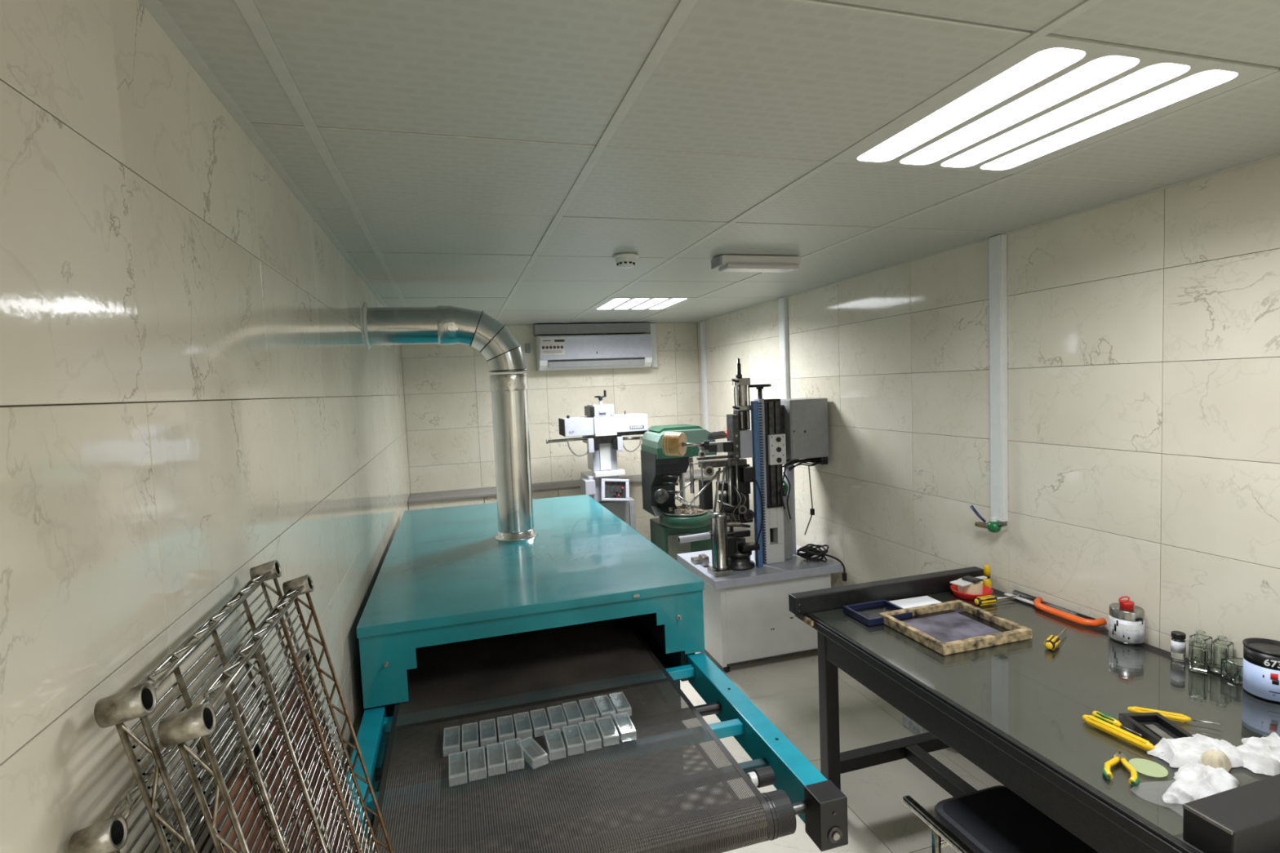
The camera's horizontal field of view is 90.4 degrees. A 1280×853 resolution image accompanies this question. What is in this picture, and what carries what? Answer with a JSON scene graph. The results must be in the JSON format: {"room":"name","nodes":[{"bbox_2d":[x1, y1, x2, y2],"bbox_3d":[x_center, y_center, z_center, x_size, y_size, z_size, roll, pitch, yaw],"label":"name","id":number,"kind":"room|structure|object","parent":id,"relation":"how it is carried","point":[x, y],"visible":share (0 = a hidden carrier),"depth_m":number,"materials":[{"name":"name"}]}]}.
{"room":"workshop","nodes":[
{"label":"workshop","id":0,"kind":"room"},
{"bbox_2d":[0,0,410,852],"bbox_3d":[-0.880,0.457,1.570,0.100,2.360,7.860,-3,4,-16],"label":"wall","id":1,"kind":"structure","parent":0,"point":[193,396],"depth_m":0.83,"materials":[{"name":"tile"}]},
{"bbox_2d":[140,0,386,306],"bbox_3d":[-0.852,-0.621,1.470,0.022,0.008,7.760,-3,4,-16],"label":"trim","id":2,"kind":"structure","parent":1,"relation":"attached to","point":[155,8],"depth_m":1.20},
{"bbox_2d":[400,323,702,493],"bbox_3d":[-0.684,0.184,5.665,2.800,2.360,0.100,-3,4,-16],"label":"wall","id":3,"kind":"structure","parent":0,"point":[447,394],"depth_m":5.51,"materials":[{"name":"tile"}]},
{"bbox_2d":[524,343,530,352],"bbox_3d":[-0.964,-0.674,5.463,0.040,0.080,0.038,-3,4,-16],"label":"box","id":4,"kind":"object","parent":3,"relation":"attached to","point":[527,346],"visible":1,"depth_m":5.45,"materials":[{"name":"grey paint"}]},
{"bbox_2d":[408,469,717,541],"bbox_3d":[-0.587,0.931,5.487,2.596,0.885,0.369,-3,4,-16],"label":"trim","id":5,"kind":"structure","parent":3,"relation":"attached to","point":[433,500],"depth_m":5.30,"materials":[{"name":"tile"}]},
{"bbox_2d":[533,323,652,371],"bbox_3d":[-0.396,-0.697,5.531,1.020,0.390,0.222,-3,4,-16],"label":"air conditioner","id":6,"kind":"object","parent":3,"relation":"attached to","point":[594,345],"visible":1,"depth_m":5.45,"materials":[{"name":"white plastic"}]},
{"bbox_2d":[506,322,695,325],"bbox_3d":[-0.712,-0.890,5.537,2.600,0.008,0.022,-3,4,-16],"label":"trim","id":7,"kind":"structure","parent":3,"relation":"attached to","point":[668,322],"depth_m":5.81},
{"bbox_2d":[648,323,657,367],"bbox_3d":[0.118,-0.737,5.772,0.055,0.396,0.054,-3,4,-16],"label":"trim","id":8,"kind":"structure","parent":3,"relation":"attached to","point":[653,326],"depth_m":5.75,"materials":[{"name":"white plastic"}]},
{"bbox_2d":[377,648,1004,852],"bbox_3d":[0.479,1.607,1.980,2.800,0.100,7.960,-3,4,-16],"label":"floor","id":9,"kind":"structure","parent":0,"point":[785,690],"depth_m":2.84,"materials":[{"name":"tile"}]},
{"bbox_2d":[67,639,271,852],"bbox_3d":[-0.435,1.002,0.916,0.306,1.288,0.502,-3,4,-16],"label":"wire shelf","id":10,"kind":"object","parent":9,"relation":"on","point":[109,835],"visible":0.35,"depth_m":0.69,"materials":[{"name":"silver metal"}]},
{"bbox_2d":[93,560,366,852],"bbox_3d":[-0.422,0.932,0.963,0.332,1.388,0.532,-3,4,-16],"label":"wire shelf","id":11,"kind":"object","parent":9,"relation":"on","point":[138,701],"visible":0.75,"depth_m":0.72,"materials":[{"name":"silver metal"}]},
{"bbox_2d":[157,573,393,852],"bbox_3d":[-0.365,0.949,0.962,0.329,1.373,0.517,-3,4,-16],"label":"wire shelf","id":12,"kind":"object","parent":9,"relation":"on","point":[199,721],"visible":1,"depth_m":0.88,"materials":[{"name":"silver metal"}]},
{"bbox_2d":[233,648,370,852],"bbox_3d":[-0.395,1.009,1.032,0.286,1.247,0.332,-3,4,-16],"label":"wire shelf","id":13,"kind":"object","parent":9,"relation":"on","point":[243,755],"visible":0.51,"depth_m":0.97,"materials":[{"name":"silver metal"}]},
{"bbox_2d":[210,671,355,852],"bbox_3d":[-0.397,1.008,0.980,0.253,1.175,0.400,-3,4,-16],"label":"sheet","id":14,"kind":"object","parent":13,"relation":"on","point":[223,811],"visible":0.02,"depth_m":0.91,"materials":[{"name":"silver metal"}]},
{"bbox_2d":[339,494,848,852],"bbox_3d":[-0.505,1.067,2.911,1.235,0.940,3.125,-3,4,-16],"label":"dryer","id":15,"kind":"object","parent":9,"relation":"on","point":[460,625],"visible":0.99,"depth_m":2.13,"materials":[{"name":"teal metal"}]},
{"bbox_2d":[363,302,537,541],"bbox_3d":[-0.936,-0.016,3.220,0.769,1.214,0.228,-3,4,-16],"label":"duct","id":16,"kind":"object","parent":15,"relation":"on","point":[442,325],"visible":1,"depth_m":3.20,"materials":[{"name":"metal"}]},
{"bbox_2d":[443,726,460,750],"bbox_3d":[-0.561,0.934,1.895,0.047,0.026,0.129,-3,4,-15],"label":"glass bottle","id":17,"kind":"object","parent":15,"relation":"on","point":[451,727],"visible":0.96,"depth_m":1.91,"materials":[{"name":"clear glass"}]},
{"bbox_2d":[448,751,466,767],"bbox_3d":[-0.503,0.941,1.755,0.047,0.026,0.129,-4,4,-17],"label":"glass bottle","id":18,"kind":"object","parent":15,"relation":"on","point":[458,753],"visible":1,"depth_m":1.81,"materials":[{"name":"clear glass"}]},
{"bbox_2d":[467,723,479,750],"bbox_3d":[-0.511,0.931,1.912,0.047,0.026,0.129,-3,4,-15],"label":"glass bottle","id":19,"kind":"object","parent":15,"relation":"on","point":[468,724],"visible":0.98,"depth_m":1.96,"materials":[{"name":"clear glass"}]},
{"bbox_2d":[467,746,486,778],"bbox_3d":[-0.456,0.938,1.774,0.047,0.026,0.129,-3,4,-16],"label":"glass bottle","id":20,"kind":"object","parent":15,"relation":"on","point":[476,748],"visible":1,"depth_m":1.82,"materials":[{"name":"clear glass"}]},
{"bbox_2d":[479,719,497,743],"bbox_3d":[-0.461,0.928,1.928,0.047,0.026,0.129,-3,4,-15],"label":"glass bottle","id":21,"kind":"object","parent":15,"relation":"on","point":[486,720],"visible":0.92,"depth_m":1.98,"materials":[{"name":"clear glass"}]},
{"bbox_2d":[488,742,506,770],"bbox_3d":[-0.407,0.934,1.794,0.047,0.026,0.129,-3,4,-15],"label":"glass bottle","id":22,"kind":"object","parent":15,"relation":"on","point":[495,744],"visible":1,"depth_m":1.84,"materials":[{"name":"clear glass"}]},
{"bbox_2d":[497,715,515,745],"bbox_3d":[-0.411,0.925,1.945,0.047,0.026,0.129,-3,4,-15],"label":"glass bottle","id":23,"kind":"object","parent":15,"relation":"on","point":[503,717],"visible":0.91,"depth_m":1.98,"materials":[{"name":"clear glass"}]},
{"bbox_2d":[504,738,524,771],"bbox_3d":[-0.359,0.931,1.812,0.047,0.026,0.129,-3,4,-15],"label":"glass bottle","id":24,"kind":"object","parent":15,"relation":"on","point":[511,740],"visible":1,"depth_m":1.83,"materials":[{"name":"glass"}]},
{"bbox_2d":[513,712,533,737],"bbox_3d":[-0.362,0.922,1.962,0.047,0.026,0.129,-3,4,-16],"label":"glass bottle","id":25,"kind":"object","parent":15,"relation":"on","point":[519,713],"visible":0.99,"depth_m":1.98,"materials":[{"name":"clear glass"}]},
{"bbox_2d":[520,737,548,764],"bbox_3d":[-0.311,0.929,1.816,0.047,0.026,0.129,-5,4,-33],"label":"glass bottle","id":26,"kind":"object","parent":15,"relation":"on","point":[522,740],"visible":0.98,"depth_m":1.86,"materials":[{"name":"clear glass"}]},
{"bbox_2d":[529,709,550,735],"bbox_3d":[-0.313,0.918,1.979,0.047,0.026,0.129,-3,4,-16],"label":"glass bottle","id":27,"kind":"object","parent":15,"relation":"on","point":[535,710],"visible":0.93,"depth_m":1.99,"materials":[{"name":"clear glass"}]},
{"bbox_2d":[543,728,566,758],"bbox_3d":[-0.250,0.924,1.855,0.047,0.026,0.129,-3,4,-16],"label":"glass bottle","id":28,"kind":"object","parent":15,"relation":"on","point":[560,737],"visible":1,"depth_m":1.86,"materials":[{"name":"clear glass"}]},
{"bbox_2d":[546,706,567,729],"bbox_3d":[-0.262,0.915,1.996,0.047,0.026,0.129,-3,4,-15],"label":"glass bottle","id":29,"kind":"object","parent":15,"relation":"on","point":[562,715],"visible":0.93,"depth_m":2.00,"materials":[{"name":"clear glass"}]},
{"bbox_2d":[562,702,583,724],"bbox_3d":[-0.215,0.912,2.018,0.047,0.026,0.129,-3,4,-16],"label":"glass bottle","id":30,"kind":"object","parent":15,"relation":"on","point":[567,703],"visible":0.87,"depth_m":2.03,"materials":[{"name":"clear glass"}]},
{"bbox_2d":[562,724,584,754],"bbox_3d":[-0.199,0.920,1.874,0.047,0.026,0.129,-3,4,-15],"label":"glass bottle","id":31,"kind":"object","parent":15,"relation":"on","point":[570,726],"visible":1,"depth_m":1.88,"materials":[{"name":"clear glass"}]},
{"bbox_2d":[578,720,597,745],"bbox_3d":[-0.150,0.917,1.893,0.047,0.026,0.129,-3,4,-16],"label":"glass bottle","id":32,"kind":"object","parent":15,"relation":"on","point":[585,722],"visible":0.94,"depth_m":1.95,"materials":[{"name":"clear glass"}]},
{"bbox_2d":[578,698,599,721],"bbox_3d":[-0.164,0.909,2.035,0.047,0.026,0.129,-3,4,-15],"label":"glass bottle","id":33,"kind":"object","parent":15,"relation":"on","point":[580,708],"visible":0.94,"depth_m":2.05,"materials":[{"name":"glass"}]},
{"bbox_2d":[593,695,616,716],"bbox_3d":[-0.116,0.905,2.051,0.047,0.026,0.129,-3,4,-16],"label":"glass bottle","id":34,"kind":"object","parent":15,"relation":"on","point":[598,696],"visible":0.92,"depth_m":2.10,"materials":[{"name":"clear glass"}]},
{"bbox_2d":[595,716,618,743],"bbox_3d":[-0.099,0.914,1.913,0.047,0.026,0.129,-3,4,-15],"label":"glass bottle","id":35,"kind":"object","parent":15,"relation":"on","point":[602,717],"visible":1,"depth_m":1.97,"materials":[{"name":"glass"}]},
{"bbox_2d":[608,692,630,712],"bbox_3d":[-0.066,0.902,2.068,0.047,0.026,0.129,-3,4,-16],"label":"glass bottle","id":36,"kind":"object","parent":15,"relation":"on","point":[615,693],"visible":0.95,"depth_m":2.12,"materials":[{"name":"clear glass"}]},
{"bbox_2d":[612,712,631,729],"bbox_3d":[-0.049,0.910,1.933,0.047,0.026,0.129,-3,4,-15],"label":"glass bottle","id":37,"kind":"object","parent":15,"relation":"on","point":[619,713],"visible":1,"depth_m":1.99,"materials":[{"name":"clear glass"}]},
{"bbox_2d":[546,390,648,529],"bbox_3d":[-0.343,0.552,5.065,0.795,1.675,0.438,-3,4,-16],"label":"printer","id":38,"kind":"object","parent":9,"relation":"on","point":[602,430],"visible":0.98,"depth_m":4.93,"materials":[{"name":"grey paint"}]},
{"bbox_2d":[640,423,727,568],"bbox_3d":[0.361,0.687,4.799,0.608,1.382,0.480,-3,4,-16],"label":"machine","id":39,"kind":"object","parent":9,"relation":"on","point":[660,473],"visible":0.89,"depth_m":4.66,"materials":[{"name":"metal"}]},
{"bbox_2d":[662,505,707,517],"bbox_3d":[0.335,0.632,4.736,0.350,0.020,0.348,-3,4,-16],"label":"tray","id":40,"kind":"object","parent":39,"relation":"on","point":[668,512],"depth_m":4.65,"materials":[{"name":"metal"}]},
{"bbox_2d":[676,543,846,672],"bbox_3d":[0.786,1.073,4.009,0.917,0.677,0.671,-3,4,-16],"label":"base cabinet","id":41,"kind":"object","parent":9,"relation":"on","point":[748,618],"depth_m":3.74,"materials":[{"name":"white metal"}]},
{"bbox_2d":[662,358,828,577],"bbox_3d":[0.632,0.215,3.857,1.054,1.255,0.350,-3,4,-16],"label":"press","id":42,"kind":"object","parent":41,"relation":"on","point":[784,432],"visible":1,"depth_m":3.79,"materials":[{"name":"metal"}]},
{"bbox_2d":[809,508,814,515],"bbox_3d":[1.061,0.525,3.911,0.022,0.040,0.020,-3,4,-16],"label":"switch","id":43,"kind":"object","parent":42,"relation":"attached to","point":[811,510],"depth_m":3.90,"materials":[{"name":"black plastic"}]},
{"bbox_2d":[902,713,928,735],"bbox_3d":[1.377,1.369,3.036,0.184,0.163,0.144,-3,4,-16],"label":"box","id":44,"kind":"object","parent":9,"relation":"on","point":[908,723],"visible":0.05,"depth_m":3.01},
{"bbox_2d":[902,785,1098,852],"bbox_3d":[1.055,1.316,1.646,0.384,0.448,0.625,-3,4,-16],"label":"stool","id":45,"kind":"object","parent":9,"relation":"on","point":[995,819],"visible":0.73,"depth_m":1.74,"materials":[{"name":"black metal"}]},
{"bbox_2d":[788,566,1279,852],"bbox_3d":[1.290,1.104,2.007,0.943,0.832,1.565,-3,4,-16],"label":"workbench","id":46,"kind":"object","parent":9,"relation":"on","point":[1015,710],"visible":0.72,"depth_m":1.82,"materials":[{"name":"black paint"}]},
{"bbox_2d":[982,564,991,588],"bbox_3d":[1.498,0.651,2.744,0.034,0.106,0.034,-3,4,-16],"label":"glue bottle","id":47,"kind":"object","parent":46,"relation":"on","point":[987,582],"visible":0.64,"depth_m":2.73,"materials":[{"name":"yellow plastic"}]},
{"bbox_2d":[1004,593,1071,614],"bbox_3d":[1.573,0.706,2.524,0.018,0.005,0.275,-4,4,-19],"label":"steel rule","id":48,"kind":"object","parent":46,"relation":"on","point":[1006,594],"visible":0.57,"depth_m":2.58,"materials":[{"name":"silver metal"}]},
{"bbox_2d":[1013,590,1106,626],"bbox_3d":[1.589,0.699,2.456,0.081,0.028,0.384,-3,4,-16],"label":"hacksaw","id":49,"kind":"object","parent":46,"relation":"on","point":[1039,603],"visible":1,"depth_m":2.39,"materials":[{"name":"orange metal"}]},
{"bbox_2d":[1108,595,1145,644],"bbox_3d":[1.660,0.654,2.169,0.096,0.147,0.101,-3,4,-16],"label":"tin","id":50,"kind":"object","parent":46,"relation":"on","point":[1126,625],"visible":1,"depth_m":2.14,"materials":[{"name":"white metal"}]},
{"bbox_2d":[1170,631,1186,661],"bbox_3d":[1.701,0.694,2.009,0.037,0.086,0.037,-3,4,-16],"label":"vial","id":51,"kind":"object","parent":46,"relation":"on","point":[1178,643],"visible":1,"depth_m":2.00,"materials":[{"name":"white glass"}]},
{"bbox_2d":[1188,630,1212,665],"bbox_3d":[1.739,0.686,1.971,0.050,0.102,0.042,-4,4,-25],"label":"glass bottle","id":52,"kind":"object","parent":46,"relation":"on","point":[1199,634],"visible":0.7,"depth_m":1.96,"materials":[{"name":"clear glass"}]},
{"bbox_2d":[1209,635,1233,673],"bbox_3d":[1.755,0.687,1.917,0.050,0.106,0.042,-5,4,-31],"label":"glass bottle","id":53,"kind":"object","parent":46,"relation":"on","point":[1220,648],"visible":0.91,"depth_m":1.91,"materials":[{"name":"clear glass"}]},
{"bbox_2d":[1220,657,1243,683],"bbox_3d":[1.773,0.716,1.863,0.092,0.055,0.055,-2,4,4],"label":"glass bottle","id":54,"kind":"object","parent":46,"relation":"on","point":[1232,668],"visible":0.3,"depth_m":1.86,"materials":[{"name":"clear glass"}]},
{"bbox_2d":[1242,637,1279,702],"bbox_3d":[1.766,0.681,1.777,0.120,0.136,0.120,-3,4,-16],"label":"tin","id":55,"kind":"object","parent":46,"relation":"on","point":[1261,656],"visible":1,"depth_m":1.76,"materials":[{"name":"metal"}]},
{"bbox_3d":[1.258,0.758,2.017,0.817,0.006,1.340,-3,4,-16],"label":"sheet","id":56,"kind":"object","parent":46,"relation":"on","visible":0},
{"bbox_2d":[843,599,912,626],"bbox_3d":[0.927,0.726,2.486,0.195,0.024,0.165,-3,4,-16],"label":"tray","id":57,"kind":"object","parent":56,"relation":"on","point":[867,613],"visible":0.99,"depth_m":2.51,"materials":[{"name":"blue plastic"}]},
{"bbox_2d":[889,595,941,608],"bbox_3d":[1.131,0.723,2.585,0.204,0.001,0.146,-3,4,-16],"label":"paper sheet","id":58,"kind":"object","parent":56,"relation":"on","point":[925,600],"visible":0.43,"depth_m":2.61,"materials":[{"name":"white paper"}]},
{"bbox_2d":[878,600,1032,655],"bbox_3d":[1.138,0.724,2.318,0.375,0.032,0.335,-3,4,-16],"label":"screen frame","id":59,"kind":"object","parent":56,"relation":"on","point":[952,627],"visible":1,"depth_m":2.31,"materials":[{"name":"brown wood"}]},
{"bbox_2d":[950,584,992,600],"bbox_3d":[1.389,0.694,2.665,0.160,0.028,0.160,-3,4,-16],"label":"dish","id":60,"kind":"object","parent":56,"relation":"on","point":[987,591],"visible":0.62,"depth_m":2.63,"materials":[{"name":"plastic"}]},
{"bbox_2d":[957,577,982,594],"bbox_3d":[1.387,0.675,2.669,0.094,0.052,0.094,-3,4,-16],"label":"tape roll","id":61,"kind":"object","parent":60,"relation":"in","point":[977,588],"visible":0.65,"depth_m":2.63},
{"bbox_2d":[950,575,986,586],"bbox_3d":[1.381,0.640,2.655,0.175,0.018,0.076,-3,4,-16],"label":"scraper","id":62,"kind":"object","parent":61,"relation":"on","point":[966,580],"visible":1,"depth_m":2.64,"materials":[{"name":"grey paint"}]},
{"bbox_2d":[974,594,1021,605],"bbox_3d":[1.448,0.696,2.574,0.218,0.030,0.035,-3,4,-16],"label":"screwdriver","id":63,"kind":"object","parent":56,"relation":"on","point":[989,599],"visible":1,"depth_m":2.55,"materials":[{"name":"yellow plastic"}]},
{"bbox_2d":[1044,627,1066,649],"bbox_3d":[1.431,0.722,2.178,0.203,0.030,0.034,-6,5,-42],"label":"screwdriver","id":64,"kind":"object","parent":56,"relation":"on","point":[1052,642],"visible":1,"depth_m":2.12,"materials":[{"name":"yellow plastic"}]},
{"bbox_2d":[1091,711,1142,737],"bbox_3d":[1.232,0.770,1.644,0.023,0.021,0.123,-4,4,-20],"label":"screwdriver","id":65,"kind":"object","parent":56,"relation":"on","point":[1100,715],"visible":0.82,"depth_m":1.65,"materials":[{"name":"yellow plastic"}]},
{"bbox_2d":[1102,750,1139,786],"bbox_3d":[1.116,0.787,1.477,0.069,0.015,0.130,0,5,36],"label":"pliers","id":66,"kind":"object","parent":56,"relation":"on","point":[1118,756],"visible":1,"depth_m":1.46,"materials":[{"name":"yellow plastic"}]},
{"bbox_2d":[1082,714,1167,755],"bbox_3d":[1.215,0.774,1.584,0.023,0.021,0.218,-4,4,-22],"label":"screwdriver","id":67,"kind":"object","parent":56,"relation":"on","point":[1112,730],"visible":1,"depth_m":1.60,"materials":[{"name":"yellow plastic"}]},
{"bbox_2d":[1119,712,1193,746],"bbox_3d":[1.306,0.769,1.582,0.100,0.024,0.175,-2,4,2],"label":"tray","id":68,"kind":"object","parent":56,"relation":"on","point":[1135,722],"depth_m":1.62,"materials":[{"name":"black plastic"}]},
{"bbox_2d":[1127,706,1221,725],"bbox_3d":[1.401,0.763,1.671,0.193,0.017,0.019,0,4,29],"label":"screwdriver","id":69,"kind":"object","parent":56,"relation":"on","point":[1171,716],"visible":0.88,"depth_m":1.67,"materials":[{"name":"yellow plastic"}]},
{"bbox_2d":[1146,733,1244,768],"bbox_3d":[1.324,0.764,1.507,0.197,0.040,0.118,-3,4,-16],"label":"tissue","id":70,"kind":"object","parent":56,"relation":"on","point":[1180,752],"visible":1,"depth_m":1.50,"materials":[{"name":"white paper"}]},
{"bbox_2d":[1188,638,1208,674],"bbox_3d":[1.698,0.695,1.932,0.042,0.094,0.050,1,5,45],"label":"glass bottle","id":71,"kind":"object","parent":56,"relation":"on","point":[1198,650],"visible":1,"depth_m":1.92,"materials":[{"name":"clear glass"}]},
{"bbox_2d":[1162,762,1239,804],"bbox_3d":[1.244,0.780,1.394,0.241,0.030,0.118,-6,5,-40],"label":"glove","id":72,"kind":"object","parent":56,"relation":"on","point":[1193,781],"visible":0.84,"depth_m":1.39,"materials":[{"name":"white fabric"}]},
{"bbox_2d":[1200,749,1231,772],"bbox_3d":[1.331,0.768,1.468,0.085,0.038,0.051,-3,4,-16],"label":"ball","id":73,"kind":"object","parent":56,"relation":"on","point":[1219,759],"visible":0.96,"depth_m":1.46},
{"bbox_2d":[1233,732,1279,776],"bbox_3d":[1.489,0.764,1.508,0.235,0.027,0.113,-4,4,-28],"label":"tissue","id":74,"kind":"object","parent":56,"relation":"on","point":[1261,755],"visible":0.98,"depth_m":1.48,"materials":[{"name":"white paper"}]},
{"bbox_2d":[158,0,1279,324],"bbox_3d":[0.381,-0.744,1.827,2.800,0.103,7.960,-3,4,-16],"label":"ceiling","id":75,"kind":"structure","parent":0,"point":[496,157],"depth_m":1.40,"materials":[{"name":"tile"}]},
{"bbox_2d":[613,253,638,268],"bbox_3d":[-0.061,-0.707,2.722,0.110,0.050,0.110,-3,4,-16],"label":"smoke detector","id":76,"kind":"object","parent":75,"relation":"attached to","point":[624,260],"visible":1,"depth_m":2.69,"materials":[{"name":"white plastic"}]},
{"bbox_2d":[591,297,697,310],"bbox_3d":[0.008,-0.850,4.378,0.588,0.014,0.608,-3,4,-16],"label":"recessed light","id":77,"kind":"object","parent":75,"relation":"in","point":[613,303],"visible":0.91,"depth_m":4.33,"materials":[{"name":"white plastic"}]},
{"bbox_2d":[711,254,800,272],"bbox_3d":[0.529,-0.736,2.877,0.400,0.060,0.115,-3,4,-16],"label":"emergency light","id":78,"kind":"object","parent":75,"relation":"attached to","point":[724,263],"visible":1,"depth_m":2.84,"materials":[{"name":"grey paint"}]},
{"bbox_2d":[718,262,799,272],"bbox_3d":[0.538,-0.718,2.876,0.355,0.024,0.107,-3,4,-16],"label":"diffuser","id":79,"kind":"object","parent":78,"relation":"attached to","point":[726,267],"depth_m":2.84,"materials":[{"name":"white plastic"}]},
{"bbox_2d":[835,32,1278,173],"bbox_3d":[0.875,-0.696,1.445,0.588,0.014,0.608,-3,4,-16],"label":"recessed light","id":80,"kind":"object","parent":75,"relation":"in","point":[1059,95],"visible":0.97,"depth_m":1.35,"materials":[{"name":"white plastic"}]},
{"bbox_2d":[697,155,1279,666],"bbox_3d":[1.707,0.300,2.326,0.100,2.360,7.860,-3,4,-16],"label":"wall","id":81,"kind":"structure","parent":0,"point":[1144,331],"depth_m":2.36,"materials":[{"name":"tile"}]},
{"bbox_2d":[699,320,710,460],"bbox_3d":[0.592,-0.277,5.788,0.030,1.356,0.060,-3,4,-16],"label":"trim","id":82,"kind":"structure","parent":81,"relation":"attached to","point":[703,338],"depth_m":5.76,"materials":[{"name":"white plastic"}]},
{"bbox_2d":[777,297,790,484],"bbox_3d":[1.004,-0.204,4.394,0.030,1.356,0.080,-3,4,-16],"label":"trim","id":83,"kind":"structure","parent":81,"relation":"attached to","point":[782,302],"depth_m":4.35,"materials":[{"name":"white plastic"}]},
{"bbox_2d":[695,152,1279,323],"bbox_3d":[1.618,-0.771,2.192,0.022,0.008,7.760,-3,4,-16],"label":"trim","id":84,"kind":"structure","parent":81,"relation":"attached to","point":[1169,185],"depth_m":2.35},
{"bbox_2d":[969,505,1007,533],"bbox_3d":[1.500,0.399,2.732,0.051,0.107,0.152,-4,4,-25],"label":"valve","id":85,"kind":"object","parent":81,"relation":"attached to","point":[993,526],"visible":1,"depth_m":2.71,"materials":[{"name":"green paint"}]},
{"bbox_2d":[988,234,1008,521],"bbox_3d":[1.507,-0.195,2.674,0.030,1.194,0.066,-3,4,-16],"label":"pipe","id":86,"kind":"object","parent":81,"relation":"attached to","point":[997,268],"depth_m":2.66,"materials":[{"name":"white plastic"}]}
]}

